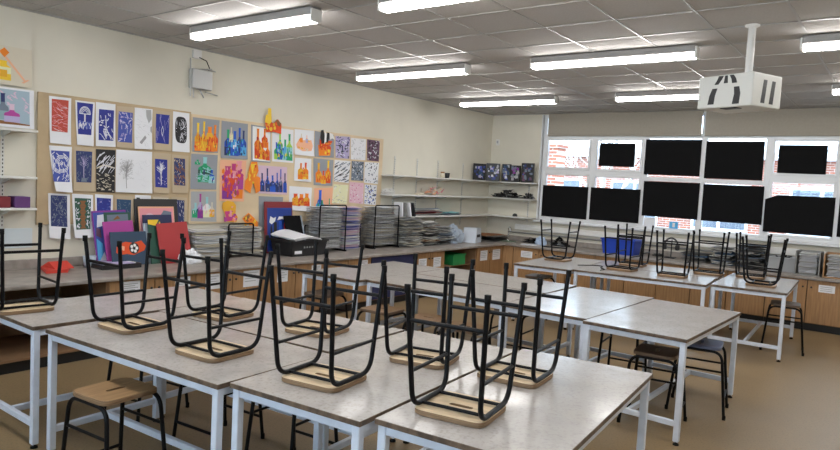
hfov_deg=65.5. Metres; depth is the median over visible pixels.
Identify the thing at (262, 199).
blank sheet
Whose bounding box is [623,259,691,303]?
base cabinet
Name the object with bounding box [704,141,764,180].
sheet
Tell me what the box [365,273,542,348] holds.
work table
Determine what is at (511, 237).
trim
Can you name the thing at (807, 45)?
diffuser
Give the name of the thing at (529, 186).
shelf rail
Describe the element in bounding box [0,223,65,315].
stool
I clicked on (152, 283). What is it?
base cabinet
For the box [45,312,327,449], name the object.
work table
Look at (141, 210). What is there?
canvas
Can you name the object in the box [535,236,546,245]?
bag
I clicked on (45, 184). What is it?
display board
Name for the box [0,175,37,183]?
wall shelf
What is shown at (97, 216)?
canvas
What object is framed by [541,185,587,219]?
sheet
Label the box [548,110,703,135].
roller blind
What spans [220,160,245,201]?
painting
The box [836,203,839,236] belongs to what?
sheet
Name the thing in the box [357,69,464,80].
diffuser
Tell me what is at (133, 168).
drawing
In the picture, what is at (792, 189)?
school building
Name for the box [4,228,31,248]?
wall panel
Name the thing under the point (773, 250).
windowsill
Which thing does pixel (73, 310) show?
work table
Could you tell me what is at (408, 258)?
base cabinet
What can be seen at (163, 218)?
folder
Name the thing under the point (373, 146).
sheet
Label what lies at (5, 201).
book
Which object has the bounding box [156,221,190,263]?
folder
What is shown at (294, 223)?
folder
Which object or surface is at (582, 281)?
base cabinet
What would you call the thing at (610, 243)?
tub
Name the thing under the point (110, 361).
stool
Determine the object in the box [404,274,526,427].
stool
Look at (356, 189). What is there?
sheet
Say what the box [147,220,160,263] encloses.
folder
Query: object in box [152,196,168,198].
blank sheet
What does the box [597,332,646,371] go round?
stool
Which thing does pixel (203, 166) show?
painting
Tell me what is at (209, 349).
stool
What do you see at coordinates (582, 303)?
work table
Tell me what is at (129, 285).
paper notice
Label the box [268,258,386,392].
stool
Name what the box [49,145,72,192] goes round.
print
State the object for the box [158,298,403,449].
work table
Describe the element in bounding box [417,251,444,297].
base cabinet
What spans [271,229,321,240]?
loose paper
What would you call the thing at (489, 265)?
base cabinet
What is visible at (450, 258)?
tray
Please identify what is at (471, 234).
plastic box
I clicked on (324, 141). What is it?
cutout
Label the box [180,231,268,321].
stool
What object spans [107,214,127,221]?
picture
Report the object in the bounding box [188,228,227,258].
sheaf
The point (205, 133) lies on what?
painting
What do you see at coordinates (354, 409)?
work table
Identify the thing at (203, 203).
painting
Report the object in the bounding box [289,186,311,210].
painting
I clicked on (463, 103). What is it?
diffuser
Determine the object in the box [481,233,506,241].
papers
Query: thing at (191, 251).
crumpled paper
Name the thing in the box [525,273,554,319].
stool
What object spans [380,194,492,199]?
wall shelf
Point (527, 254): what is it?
paper notice
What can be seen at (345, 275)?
work table
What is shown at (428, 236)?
pile
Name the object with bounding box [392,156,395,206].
shelf rail
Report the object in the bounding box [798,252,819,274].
paper stack
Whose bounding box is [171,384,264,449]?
stool
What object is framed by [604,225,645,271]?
stool
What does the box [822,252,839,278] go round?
rack
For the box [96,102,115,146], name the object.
print
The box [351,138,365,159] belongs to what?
sheet
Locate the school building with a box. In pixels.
[563,147,836,237]
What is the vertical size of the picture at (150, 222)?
0.460 m
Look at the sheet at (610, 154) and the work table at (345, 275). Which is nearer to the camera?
the work table at (345, 275)
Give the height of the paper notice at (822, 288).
0.100 m
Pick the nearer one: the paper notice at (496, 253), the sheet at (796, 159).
the sheet at (796, 159)
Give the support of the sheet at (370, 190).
attached to the display board at (250, 205)
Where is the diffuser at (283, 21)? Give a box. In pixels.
[191,15,315,39]
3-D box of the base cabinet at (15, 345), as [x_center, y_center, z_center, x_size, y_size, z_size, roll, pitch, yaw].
[-3.812,0.846,5.379,0.838,0.702,2.078,6,5,36]
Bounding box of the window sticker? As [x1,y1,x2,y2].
[669,221,677,228]
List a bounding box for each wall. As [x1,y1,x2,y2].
[0,5,492,259]
[486,111,839,266]
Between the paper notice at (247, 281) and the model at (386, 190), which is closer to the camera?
the paper notice at (247, 281)
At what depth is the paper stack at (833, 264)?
8.92 m
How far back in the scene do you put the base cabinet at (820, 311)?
8.88 m
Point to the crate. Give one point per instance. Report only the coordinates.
(289, 248)
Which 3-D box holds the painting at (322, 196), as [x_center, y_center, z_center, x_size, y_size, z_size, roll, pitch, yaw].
[-1.356,-0.334,9.186,0.010,0.392,0.372,6,5,36]
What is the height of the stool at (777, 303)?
0.561 m
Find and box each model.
[381,188,394,193]
[420,187,443,194]
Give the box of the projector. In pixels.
[698,23,781,113]
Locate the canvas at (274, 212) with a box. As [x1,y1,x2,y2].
[264,202,291,252]
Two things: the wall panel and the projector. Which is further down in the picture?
the wall panel
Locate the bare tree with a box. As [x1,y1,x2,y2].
[564,141,639,188]
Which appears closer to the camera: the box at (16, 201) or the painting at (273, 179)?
the box at (16, 201)
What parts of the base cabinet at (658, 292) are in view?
door, door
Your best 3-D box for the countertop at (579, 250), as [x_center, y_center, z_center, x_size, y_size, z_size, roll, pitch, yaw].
[4.729,0.636,9.808,7.387,0.035,0.862,6,5,36]
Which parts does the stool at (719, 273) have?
seat rail, seat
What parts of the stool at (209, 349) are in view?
seat rail, seat, seat rail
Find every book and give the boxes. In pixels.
[0,196,10,207]
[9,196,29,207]
[394,202,402,216]
[403,202,407,216]
[406,202,411,216]
[411,203,415,216]
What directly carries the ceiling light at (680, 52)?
attached to the ceiling
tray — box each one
[83,261,141,269]
[444,251,465,265]
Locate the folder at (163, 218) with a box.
[142,215,171,222]
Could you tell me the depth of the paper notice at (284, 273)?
7.61 m
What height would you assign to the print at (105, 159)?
0.439 m
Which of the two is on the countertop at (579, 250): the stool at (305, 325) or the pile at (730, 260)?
the pile at (730, 260)
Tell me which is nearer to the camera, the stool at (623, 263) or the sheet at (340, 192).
the stool at (623, 263)
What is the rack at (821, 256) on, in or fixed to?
on the countertop at (579, 250)
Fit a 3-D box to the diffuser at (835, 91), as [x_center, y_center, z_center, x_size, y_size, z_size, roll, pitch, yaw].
[5.437,-1.469,7.071,1.636,0.047,0.112,6,5,36]
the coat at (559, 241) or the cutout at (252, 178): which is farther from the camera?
the coat at (559, 241)
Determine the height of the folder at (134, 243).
0.343 m
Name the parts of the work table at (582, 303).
leg, leg, leg, rail, rail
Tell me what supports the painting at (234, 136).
attached to the display board at (250, 205)
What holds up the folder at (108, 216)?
on the countertop at (22, 279)
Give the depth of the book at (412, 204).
10.35 m
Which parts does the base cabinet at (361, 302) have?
door, door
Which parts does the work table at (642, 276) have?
leg, leg, leg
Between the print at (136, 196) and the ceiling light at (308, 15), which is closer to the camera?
the ceiling light at (308, 15)
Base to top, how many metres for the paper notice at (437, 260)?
0.150 m
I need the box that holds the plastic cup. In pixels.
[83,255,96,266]
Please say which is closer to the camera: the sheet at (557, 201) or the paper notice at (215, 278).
the paper notice at (215, 278)
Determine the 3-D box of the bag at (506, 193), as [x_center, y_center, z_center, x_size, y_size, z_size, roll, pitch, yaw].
[1.663,-0.602,12.430,0.711,0.161,0.215,6,5,36]
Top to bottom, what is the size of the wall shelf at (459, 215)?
0.075 m
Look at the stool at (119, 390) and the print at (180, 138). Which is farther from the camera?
the print at (180, 138)
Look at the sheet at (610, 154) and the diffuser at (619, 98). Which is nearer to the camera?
the diffuser at (619, 98)
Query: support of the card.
attached to the window
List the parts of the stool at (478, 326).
seat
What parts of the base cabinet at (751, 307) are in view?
door, door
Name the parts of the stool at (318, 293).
seat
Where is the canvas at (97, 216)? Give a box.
[91,210,125,259]
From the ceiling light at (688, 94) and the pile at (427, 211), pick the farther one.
the pile at (427, 211)
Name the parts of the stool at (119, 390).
seat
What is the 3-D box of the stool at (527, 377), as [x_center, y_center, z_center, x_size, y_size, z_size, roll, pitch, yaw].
[0.511,0.511,3.383,0.385,0.561,0.457,5,4,30]
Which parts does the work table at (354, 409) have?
leg, leg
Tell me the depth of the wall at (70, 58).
7.84 m
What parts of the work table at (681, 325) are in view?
leg, rail, leg, rail, leg, rail, leg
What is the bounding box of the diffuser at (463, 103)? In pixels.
[460,100,554,106]
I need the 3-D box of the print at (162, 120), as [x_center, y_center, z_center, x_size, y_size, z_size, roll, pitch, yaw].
[-2.811,-1.029,7.130,0.013,0.427,0.229,6,5,36]
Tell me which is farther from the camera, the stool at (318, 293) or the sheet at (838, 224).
the sheet at (838, 224)
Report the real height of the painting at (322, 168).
0.371 m
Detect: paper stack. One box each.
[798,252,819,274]
[826,254,839,276]
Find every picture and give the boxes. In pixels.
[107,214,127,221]
[116,241,145,254]
[148,220,159,225]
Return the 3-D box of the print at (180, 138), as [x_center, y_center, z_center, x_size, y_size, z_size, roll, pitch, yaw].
[-2.672,-1.039,7.321,0.007,0.441,0.219,6,5,36]
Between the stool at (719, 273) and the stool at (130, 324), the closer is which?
the stool at (130, 324)
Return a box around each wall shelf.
[0,127,37,136]
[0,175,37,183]
[0,207,36,214]
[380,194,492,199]
[381,174,496,182]
[390,214,494,218]
[492,215,535,220]
[493,197,536,201]
[494,181,537,185]
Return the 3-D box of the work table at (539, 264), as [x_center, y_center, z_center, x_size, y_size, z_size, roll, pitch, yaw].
[1.933,0.885,9.007,0.770,0.760,1.550,5,4,31]
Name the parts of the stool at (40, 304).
seat rail, seat rail, seat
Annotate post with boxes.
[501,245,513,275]
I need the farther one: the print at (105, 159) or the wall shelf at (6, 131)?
the print at (105, 159)
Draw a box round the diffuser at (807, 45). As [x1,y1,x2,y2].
[803,41,839,51]
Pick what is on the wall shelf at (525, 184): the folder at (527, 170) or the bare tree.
the folder at (527, 170)
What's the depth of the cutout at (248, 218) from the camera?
8.18 m
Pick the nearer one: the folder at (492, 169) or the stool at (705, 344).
the stool at (705, 344)
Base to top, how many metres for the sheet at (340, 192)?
0.281 m
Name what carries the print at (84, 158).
attached to the display board at (45, 184)
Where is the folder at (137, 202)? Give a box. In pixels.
[134,199,177,230]
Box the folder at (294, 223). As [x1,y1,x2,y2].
[283,215,305,239]
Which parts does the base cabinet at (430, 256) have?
door, door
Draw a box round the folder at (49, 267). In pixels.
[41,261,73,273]
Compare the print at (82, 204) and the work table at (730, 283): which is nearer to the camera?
the print at (82, 204)
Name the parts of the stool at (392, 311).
seat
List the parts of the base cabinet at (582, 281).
door, door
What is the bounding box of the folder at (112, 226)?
[102,220,133,260]
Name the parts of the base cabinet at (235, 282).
door, door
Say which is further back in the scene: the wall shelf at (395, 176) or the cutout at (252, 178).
the wall shelf at (395, 176)
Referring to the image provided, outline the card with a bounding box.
[643,217,654,226]
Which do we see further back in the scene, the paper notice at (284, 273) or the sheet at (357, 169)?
the sheet at (357, 169)
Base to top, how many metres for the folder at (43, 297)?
0.030 m
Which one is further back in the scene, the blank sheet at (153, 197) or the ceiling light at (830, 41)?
the blank sheet at (153, 197)
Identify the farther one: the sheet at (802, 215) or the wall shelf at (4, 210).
the sheet at (802, 215)
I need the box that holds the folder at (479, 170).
[473,163,485,180]
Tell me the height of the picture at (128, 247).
0.143 m
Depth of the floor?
5.25 m
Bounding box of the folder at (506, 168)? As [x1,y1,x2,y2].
[501,164,511,181]
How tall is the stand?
0.336 m
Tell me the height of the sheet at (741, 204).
0.590 m
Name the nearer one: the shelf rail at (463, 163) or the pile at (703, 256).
the pile at (703, 256)
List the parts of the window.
sill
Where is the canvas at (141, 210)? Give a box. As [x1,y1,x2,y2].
[138,207,174,230]
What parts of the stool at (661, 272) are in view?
seat rail, seat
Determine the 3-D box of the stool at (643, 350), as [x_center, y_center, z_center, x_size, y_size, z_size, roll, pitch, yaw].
[1.804,1.236,5.020,0.457,0.561,0.385,5,4,29]
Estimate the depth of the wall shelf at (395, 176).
10.89 m
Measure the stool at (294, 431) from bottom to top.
0.561 m
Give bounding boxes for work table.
[0,285,241,448]
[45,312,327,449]
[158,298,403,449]
[230,330,511,449]
[301,261,443,332]
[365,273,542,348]
[375,349,652,449]
[414,268,576,356]
[501,287,653,371]
[511,255,603,329]
[572,266,715,336]
[582,299,740,445]
[593,260,724,308]
[707,273,798,361]
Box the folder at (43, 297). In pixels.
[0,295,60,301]
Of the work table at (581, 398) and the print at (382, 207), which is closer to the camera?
the work table at (581, 398)
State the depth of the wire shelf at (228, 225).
7.85 m
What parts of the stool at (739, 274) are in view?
seat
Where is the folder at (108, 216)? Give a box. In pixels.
[103,212,130,221]
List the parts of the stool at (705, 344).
seat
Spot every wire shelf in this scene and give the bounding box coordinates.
[220,225,252,226]
[306,213,345,214]
[306,218,340,219]
[307,231,344,232]
[361,214,397,215]
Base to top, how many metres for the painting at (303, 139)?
0.350 m
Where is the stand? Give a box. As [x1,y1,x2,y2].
[664,237,679,258]
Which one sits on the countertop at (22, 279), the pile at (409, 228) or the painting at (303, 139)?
the pile at (409, 228)
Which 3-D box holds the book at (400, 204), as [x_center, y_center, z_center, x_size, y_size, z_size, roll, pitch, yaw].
[-0.332,-0.243,10.154,0.160,0.222,0.050,6,5,36]
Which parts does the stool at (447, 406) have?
seat rail, seat, seat rail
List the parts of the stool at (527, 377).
seat rail, seat, seat rail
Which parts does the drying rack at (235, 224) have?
frame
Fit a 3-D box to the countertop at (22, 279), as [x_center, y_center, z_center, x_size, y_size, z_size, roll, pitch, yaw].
[-2.107,0.423,7.558,0.911,0.035,12.629,6,5,36]
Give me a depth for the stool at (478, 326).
5.54 m
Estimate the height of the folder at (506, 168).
0.330 m
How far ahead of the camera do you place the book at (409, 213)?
10.27 m
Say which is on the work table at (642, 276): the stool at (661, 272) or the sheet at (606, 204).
the stool at (661, 272)
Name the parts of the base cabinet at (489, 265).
door, door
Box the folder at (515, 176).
[510,165,520,181]
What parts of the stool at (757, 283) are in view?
seat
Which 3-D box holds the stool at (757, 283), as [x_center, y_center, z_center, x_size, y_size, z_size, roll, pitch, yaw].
[3.968,0.422,7.553,0.457,0.561,0.385,5,4,32]
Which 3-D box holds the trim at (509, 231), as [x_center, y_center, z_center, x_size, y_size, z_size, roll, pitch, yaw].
[4.874,0.440,10.197,7.950,0.028,0.028,6,5,36]
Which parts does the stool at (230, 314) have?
seat rail, seat, seat rail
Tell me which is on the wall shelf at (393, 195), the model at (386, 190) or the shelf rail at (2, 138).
the model at (386, 190)
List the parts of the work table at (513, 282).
leg, rail, rail, leg, rail, leg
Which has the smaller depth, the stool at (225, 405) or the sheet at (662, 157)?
the stool at (225, 405)
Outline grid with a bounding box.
[0,0,839,115]
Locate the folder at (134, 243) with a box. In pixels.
[109,231,146,263]
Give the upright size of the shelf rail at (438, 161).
1.140 m
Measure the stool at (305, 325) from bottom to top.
0.561 m
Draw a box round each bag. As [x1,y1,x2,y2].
[449,224,463,243]
[491,190,522,198]
[521,193,534,198]
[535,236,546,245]
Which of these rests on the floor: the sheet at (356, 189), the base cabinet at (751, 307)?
the base cabinet at (751, 307)
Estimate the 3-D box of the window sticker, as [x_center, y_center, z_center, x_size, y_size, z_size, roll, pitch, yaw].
[4.171,0.002,10.748,0.140,0.110,0.003,6,5,36]
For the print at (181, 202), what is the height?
0.449 m
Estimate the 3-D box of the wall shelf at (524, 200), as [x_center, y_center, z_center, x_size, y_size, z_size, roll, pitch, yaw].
[1.790,-0.472,12.341,0.800,0.060,0.244,6,5,36]
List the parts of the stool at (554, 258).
seat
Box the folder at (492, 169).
[486,163,499,180]
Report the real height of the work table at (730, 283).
0.760 m
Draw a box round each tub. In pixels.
[600,237,641,255]
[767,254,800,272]
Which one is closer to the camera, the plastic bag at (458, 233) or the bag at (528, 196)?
the plastic bag at (458, 233)
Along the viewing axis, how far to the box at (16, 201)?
5.92 m
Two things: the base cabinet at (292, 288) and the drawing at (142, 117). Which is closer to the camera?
the drawing at (142, 117)
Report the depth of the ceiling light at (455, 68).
7.84 m
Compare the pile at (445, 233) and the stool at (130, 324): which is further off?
the pile at (445, 233)
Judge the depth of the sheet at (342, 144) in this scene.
9.40 m
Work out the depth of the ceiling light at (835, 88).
7.50 m
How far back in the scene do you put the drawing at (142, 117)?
6.95 m
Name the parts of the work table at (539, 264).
leg, leg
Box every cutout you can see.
[222,201,237,221]
[243,213,257,226]
[245,162,259,192]
[265,108,280,133]
[320,130,334,147]
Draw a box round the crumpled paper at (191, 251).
[178,248,201,263]
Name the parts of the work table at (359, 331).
leg, rail, rail, leg, rail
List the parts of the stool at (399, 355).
seat rail, seat, seat rail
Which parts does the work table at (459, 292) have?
leg, leg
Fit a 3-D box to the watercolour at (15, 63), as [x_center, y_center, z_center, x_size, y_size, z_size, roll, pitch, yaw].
[-3.823,-1.429,5.716,0.010,0.345,0.800,6,5,36]
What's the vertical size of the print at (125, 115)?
0.432 m
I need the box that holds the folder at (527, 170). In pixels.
[521,163,534,182]
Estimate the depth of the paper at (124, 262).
6.57 m
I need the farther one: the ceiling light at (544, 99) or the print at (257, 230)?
the ceiling light at (544, 99)
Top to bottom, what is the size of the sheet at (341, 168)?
0.320 m
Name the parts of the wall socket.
plate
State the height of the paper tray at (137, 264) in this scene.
0.045 m
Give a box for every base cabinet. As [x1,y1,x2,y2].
[0,282,107,374]
[108,274,194,292]
[195,268,264,300]
[265,263,322,311]
[318,258,370,314]
[371,254,412,304]
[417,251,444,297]
[444,248,475,269]
[475,246,502,274]
[512,247,566,283]
[565,252,625,292]
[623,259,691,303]
[689,267,766,320]
[763,275,839,334]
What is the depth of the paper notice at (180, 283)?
6.54 m
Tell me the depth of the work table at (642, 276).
7.88 m
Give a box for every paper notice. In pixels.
[123,280,139,290]
[175,276,190,285]
[205,273,219,289]
[243,270,259,286]
[277,270,287,281]
[419,258,426,265]
[433,257,440,266]
[480,250,487,260]
[492,249,499,259]
[521,251,531,257]
[818,285,834,293]
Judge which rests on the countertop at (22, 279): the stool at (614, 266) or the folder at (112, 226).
the folder at (112, 226)
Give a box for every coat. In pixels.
[520,237,535,242]
[547,236,570,245]
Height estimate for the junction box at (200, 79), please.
0.431 m
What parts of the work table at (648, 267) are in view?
leg, leg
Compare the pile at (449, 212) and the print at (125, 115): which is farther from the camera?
the pile at (449, 212)
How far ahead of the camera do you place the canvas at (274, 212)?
8.43 m
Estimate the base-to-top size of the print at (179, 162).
0.428 m
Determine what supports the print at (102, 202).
attached to the display board at (45, 184)
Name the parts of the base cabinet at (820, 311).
door, door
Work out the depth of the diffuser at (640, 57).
6.41 m
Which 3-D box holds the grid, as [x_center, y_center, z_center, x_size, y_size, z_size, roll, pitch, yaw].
[0.855,-1.663,4.923,8.450,0.013,13.230,6,5,36]
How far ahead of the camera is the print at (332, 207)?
8.88 m
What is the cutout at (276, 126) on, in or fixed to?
attached to the display board at (250, 205)
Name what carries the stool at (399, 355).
on the work table at (354, 409)
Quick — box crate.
[269,237,328,256]
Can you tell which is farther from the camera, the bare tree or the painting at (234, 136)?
the bare tree
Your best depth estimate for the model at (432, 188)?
11.12 m
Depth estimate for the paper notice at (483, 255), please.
11.19 m
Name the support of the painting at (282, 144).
attached to the display board at (250, 205)
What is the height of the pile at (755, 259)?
0.350 m
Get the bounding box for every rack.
[220,223,253,257]
[304,205,346,250]
[358,205,399,248]
[794,249,823,276]
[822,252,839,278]
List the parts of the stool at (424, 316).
seat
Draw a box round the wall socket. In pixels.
[192,49,209,70]
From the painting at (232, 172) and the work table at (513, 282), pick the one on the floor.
the work table at (513, 282)
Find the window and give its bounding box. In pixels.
[533,112,839,247]
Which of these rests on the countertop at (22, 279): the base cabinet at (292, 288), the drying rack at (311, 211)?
the drying rack at (311, 211)
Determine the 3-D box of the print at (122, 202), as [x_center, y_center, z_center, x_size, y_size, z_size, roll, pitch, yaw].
[-3.103,-0.086,6.865,0.013,0.456,0.213,6,5,36]
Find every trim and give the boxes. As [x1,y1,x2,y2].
[4,240,369,270]
[502,234,822,272]
[509,231,823,262]
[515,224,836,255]
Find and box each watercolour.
[0,45,31,87]
[0,86,33,128]
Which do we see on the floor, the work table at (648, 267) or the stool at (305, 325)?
the work table at (648, 267)
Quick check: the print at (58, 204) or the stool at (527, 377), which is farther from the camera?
the print at (58, 204)
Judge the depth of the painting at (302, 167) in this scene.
8.82 m
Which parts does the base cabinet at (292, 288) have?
door, door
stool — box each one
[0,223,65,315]
[61,377,166,449]
[83,233,185,334]
[103,360,188,421]
[160,245,273,362]
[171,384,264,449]
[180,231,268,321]
[244,401,337,449]
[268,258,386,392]
[275,239,364,338]
[299,289,347,317]
[356,304,406,330]
[381,253,474,369]
[402,313,454,337]
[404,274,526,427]
[437,321,490,344]
[469,263,571,388]
[488,308,534,350]
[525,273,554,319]
[540,219,580,261]
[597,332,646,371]
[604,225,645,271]
[617,223,653,267]
[617,343,686,422]
[656,229,695,278]
[664,338,728,420]
[693,229,730,276]
[735,232,772,279]
[741,235,788,287]
[759,300,803,355]
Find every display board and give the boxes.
[36,91,190,224]
[187,114,383,223]
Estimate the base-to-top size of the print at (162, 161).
0.441 m
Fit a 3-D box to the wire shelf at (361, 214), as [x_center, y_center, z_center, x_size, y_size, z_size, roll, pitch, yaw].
[-0.601,-0.153,9.840,0.278,0.008,0.534,6,5,36]
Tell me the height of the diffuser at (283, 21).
0.047 m
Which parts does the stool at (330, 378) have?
seat rail, seat, seat rail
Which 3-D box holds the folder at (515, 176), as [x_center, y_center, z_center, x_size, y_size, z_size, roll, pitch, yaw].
[1.792,-0.959,12.244,0.190,0.310,0.044,5,4,32]
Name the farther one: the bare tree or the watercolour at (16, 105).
the bare tree
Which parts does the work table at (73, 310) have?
rail, leg, rail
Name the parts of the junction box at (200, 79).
rod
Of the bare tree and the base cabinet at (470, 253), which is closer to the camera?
the base cabinet at (470, 253)
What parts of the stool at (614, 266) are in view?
seat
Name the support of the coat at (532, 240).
on the countertop at (579, 250)
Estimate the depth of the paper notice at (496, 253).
11.54 m
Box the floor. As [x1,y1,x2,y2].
[0,297,839,449]
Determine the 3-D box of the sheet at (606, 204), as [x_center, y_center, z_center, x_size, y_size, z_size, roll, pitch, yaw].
[3.368,-0.347,11.336,0.880,0.575,0.002,6,5,36]
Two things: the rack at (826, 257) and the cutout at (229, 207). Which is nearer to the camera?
the cutout at (229, 207)
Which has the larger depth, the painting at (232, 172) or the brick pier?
the brick pier
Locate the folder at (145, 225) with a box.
[143,223,150,263]
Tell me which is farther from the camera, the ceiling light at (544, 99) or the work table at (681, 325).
the ceiling light at (544, 99)
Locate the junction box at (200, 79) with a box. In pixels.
[189,58,217,97]
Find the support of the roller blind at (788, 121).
attached to the window
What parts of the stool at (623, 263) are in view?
seat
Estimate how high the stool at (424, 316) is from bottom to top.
0.561 m
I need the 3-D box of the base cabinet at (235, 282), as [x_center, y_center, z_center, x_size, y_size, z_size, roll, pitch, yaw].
[-2.365,0.799,7.290,0.876,0.702,0.903,6,5,36]
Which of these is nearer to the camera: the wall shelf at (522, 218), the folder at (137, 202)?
the folder at (137, 202)
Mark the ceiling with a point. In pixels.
(577, 12)
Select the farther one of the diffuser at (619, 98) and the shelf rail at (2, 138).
the diffuser at (619, 98)
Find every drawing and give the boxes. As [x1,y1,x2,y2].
[116,149,151,193]
[134,108,152,148]
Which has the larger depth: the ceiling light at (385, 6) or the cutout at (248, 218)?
the cutout at (248, 218)
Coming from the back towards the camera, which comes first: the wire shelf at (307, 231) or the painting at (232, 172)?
the wire shelf at (307, 231)
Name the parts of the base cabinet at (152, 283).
door, door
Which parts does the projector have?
len plate, ceiling plate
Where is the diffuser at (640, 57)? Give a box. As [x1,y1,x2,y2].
[532,52,695,69]
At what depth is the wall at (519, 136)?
12.37 m
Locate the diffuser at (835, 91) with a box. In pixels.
[833,89,839,94]
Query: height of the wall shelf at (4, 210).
0.075 m
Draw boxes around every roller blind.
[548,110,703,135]
[704,107,839,135]
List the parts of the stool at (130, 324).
seat rail, seat, seat rail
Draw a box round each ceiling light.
[189,6,321,40]
[356,63,470,81]
[377,0,472,13]
[459,95,558,106]
[530,44,699,69]
[614,89,698,101]
[800,33,839,52]
[830,83,839,94]
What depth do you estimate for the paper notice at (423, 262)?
9.80 m
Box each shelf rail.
[0,131,4,228]
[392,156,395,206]
[414,159,417,217]
[434,161,438,221]
[459,163,463,224]
[526,186,529,221]
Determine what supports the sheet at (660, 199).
attached to the window
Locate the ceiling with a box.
[0,0,839,114]
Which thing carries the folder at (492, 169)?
on the wall shelf at (395, 176)
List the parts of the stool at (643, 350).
seat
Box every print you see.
[48,193,70,238]
[49,96,70,144]
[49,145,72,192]
[72,194,93,237]
[73,146,95,191]
[75,100,94,145]
[95,194,112,210]
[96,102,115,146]
[96,149,115,192]
[115,195,133,228]
[117,106,133,148]
[135,195,150,198]
[153,110,171,150]
[153,153,170,193]
[171,197,186,221]
[172,111,189,151]
[172,154,188,192]
[221,226,261,254]
[306,206,342,248]
[361,206,395,244]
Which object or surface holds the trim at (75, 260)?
attached to the wall at (70, 58)
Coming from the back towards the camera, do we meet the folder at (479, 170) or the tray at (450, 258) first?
the folder at (479, 170)
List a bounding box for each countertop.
[4,240,521,291]
[505,242,839,282]
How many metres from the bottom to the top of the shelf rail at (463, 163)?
1.140 m
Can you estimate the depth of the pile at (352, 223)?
9.31 m
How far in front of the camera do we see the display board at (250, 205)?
8.38 m
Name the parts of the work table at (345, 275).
leg, leg, rail, leg, leg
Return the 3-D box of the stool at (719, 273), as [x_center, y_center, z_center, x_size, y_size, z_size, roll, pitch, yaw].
[3.730,0.355,8.402,0.385,0.561,0.457,5,4,32]
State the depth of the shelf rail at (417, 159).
10.91 m
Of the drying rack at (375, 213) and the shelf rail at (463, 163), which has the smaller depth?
the drying rack at (375, 213)
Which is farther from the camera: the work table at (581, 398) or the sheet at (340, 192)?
the sheet at (340, 192)
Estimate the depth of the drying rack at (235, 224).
7.82 m
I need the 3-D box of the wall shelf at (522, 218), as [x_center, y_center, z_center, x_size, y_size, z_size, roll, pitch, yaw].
[1.773,-0.134,12.363,0.800,0.060,0.244,6,5,36]
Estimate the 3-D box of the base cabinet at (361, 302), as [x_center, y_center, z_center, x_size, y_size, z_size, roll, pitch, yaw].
[-1.283,0.761,8.741,0.876,0.702,0.903,6,5,36]
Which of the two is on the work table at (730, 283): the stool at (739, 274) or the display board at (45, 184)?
the stool at (739, 274)
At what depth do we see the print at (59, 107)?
6.27 m
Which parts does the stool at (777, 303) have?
seat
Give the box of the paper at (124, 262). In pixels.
[97,260,135,264]
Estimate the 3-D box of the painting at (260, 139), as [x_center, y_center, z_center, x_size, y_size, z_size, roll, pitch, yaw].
[-2.001,-1.019,8.223,0.012,0.456,0.323,6,5,36]
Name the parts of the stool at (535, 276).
seat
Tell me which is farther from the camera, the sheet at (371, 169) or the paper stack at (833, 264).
the sheet at (371, 169)
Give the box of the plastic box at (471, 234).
[463,227,480,242]
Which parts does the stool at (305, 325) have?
seat rail, seat, seat rail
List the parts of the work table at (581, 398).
leg, leg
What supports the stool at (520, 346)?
on the floor
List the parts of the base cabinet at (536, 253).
door, door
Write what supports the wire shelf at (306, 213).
attached to the drying rack at (311, 211)
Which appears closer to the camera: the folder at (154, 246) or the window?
the folder at (154, 246)
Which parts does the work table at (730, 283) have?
leg, leg, rail, rail, rail, leg, leg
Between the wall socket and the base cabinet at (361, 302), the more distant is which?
the base cabinet at (361, 302)
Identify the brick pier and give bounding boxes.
[547,144,568,185]
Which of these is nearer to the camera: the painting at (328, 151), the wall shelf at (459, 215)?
the painting at (328, 151)
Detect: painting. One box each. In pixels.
[190,154,217,189]
[191,191,215,221]
[192,117,219,152]
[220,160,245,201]
[221,121,247,159]
[251,125,270,162]
[258,165,286,194]
[272,128,293,162]
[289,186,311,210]
[294,129,313,155]
[294,158,310,181]
[313,158,333,185]
[314,188,332,205]
[315,131,333,157]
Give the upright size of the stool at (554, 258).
0.561 m
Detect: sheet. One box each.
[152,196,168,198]
[259,196,282,230]
[332,184,347,203]
[334,160,350,182]
[335,136,349,158]
[349,182,363,203]
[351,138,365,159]
[351,161,363,180]
[364,162,378,183]
[364,185,376,204]
[367,139,379,161]
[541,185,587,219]
[589,187,640,222]
[599,143,635,166]
[642,181,699,219]
[644,139,701,176]
[701,184,764,224]
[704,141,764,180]
[763,195,835,236]
[777,145,827,174]
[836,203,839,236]
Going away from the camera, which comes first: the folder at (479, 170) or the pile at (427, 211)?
the pile at (427, 211)
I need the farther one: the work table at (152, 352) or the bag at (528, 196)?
the bag at (528, 196)
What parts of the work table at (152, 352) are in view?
leg, rail, rail, leg, leg, leg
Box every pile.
[337,206,361,249]
[389,217,424,246]
[393,207,441,215]
[416,220,440,245]
[435,226,455,244]
[440,211,460,214]
[680,251,711,261]
[709,245,735,265]
[733,243,766,267]
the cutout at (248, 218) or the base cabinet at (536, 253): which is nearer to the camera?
the cutout at (248, 218)
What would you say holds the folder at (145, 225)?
on the countertop at (22, 279)
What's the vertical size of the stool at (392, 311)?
0.561 m
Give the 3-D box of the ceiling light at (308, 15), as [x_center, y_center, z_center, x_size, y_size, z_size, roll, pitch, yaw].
[-1.516,-1.788,5.845,1.684,0.118,0.124,6,5,36]
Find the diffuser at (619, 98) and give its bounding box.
[616,95,698,101]

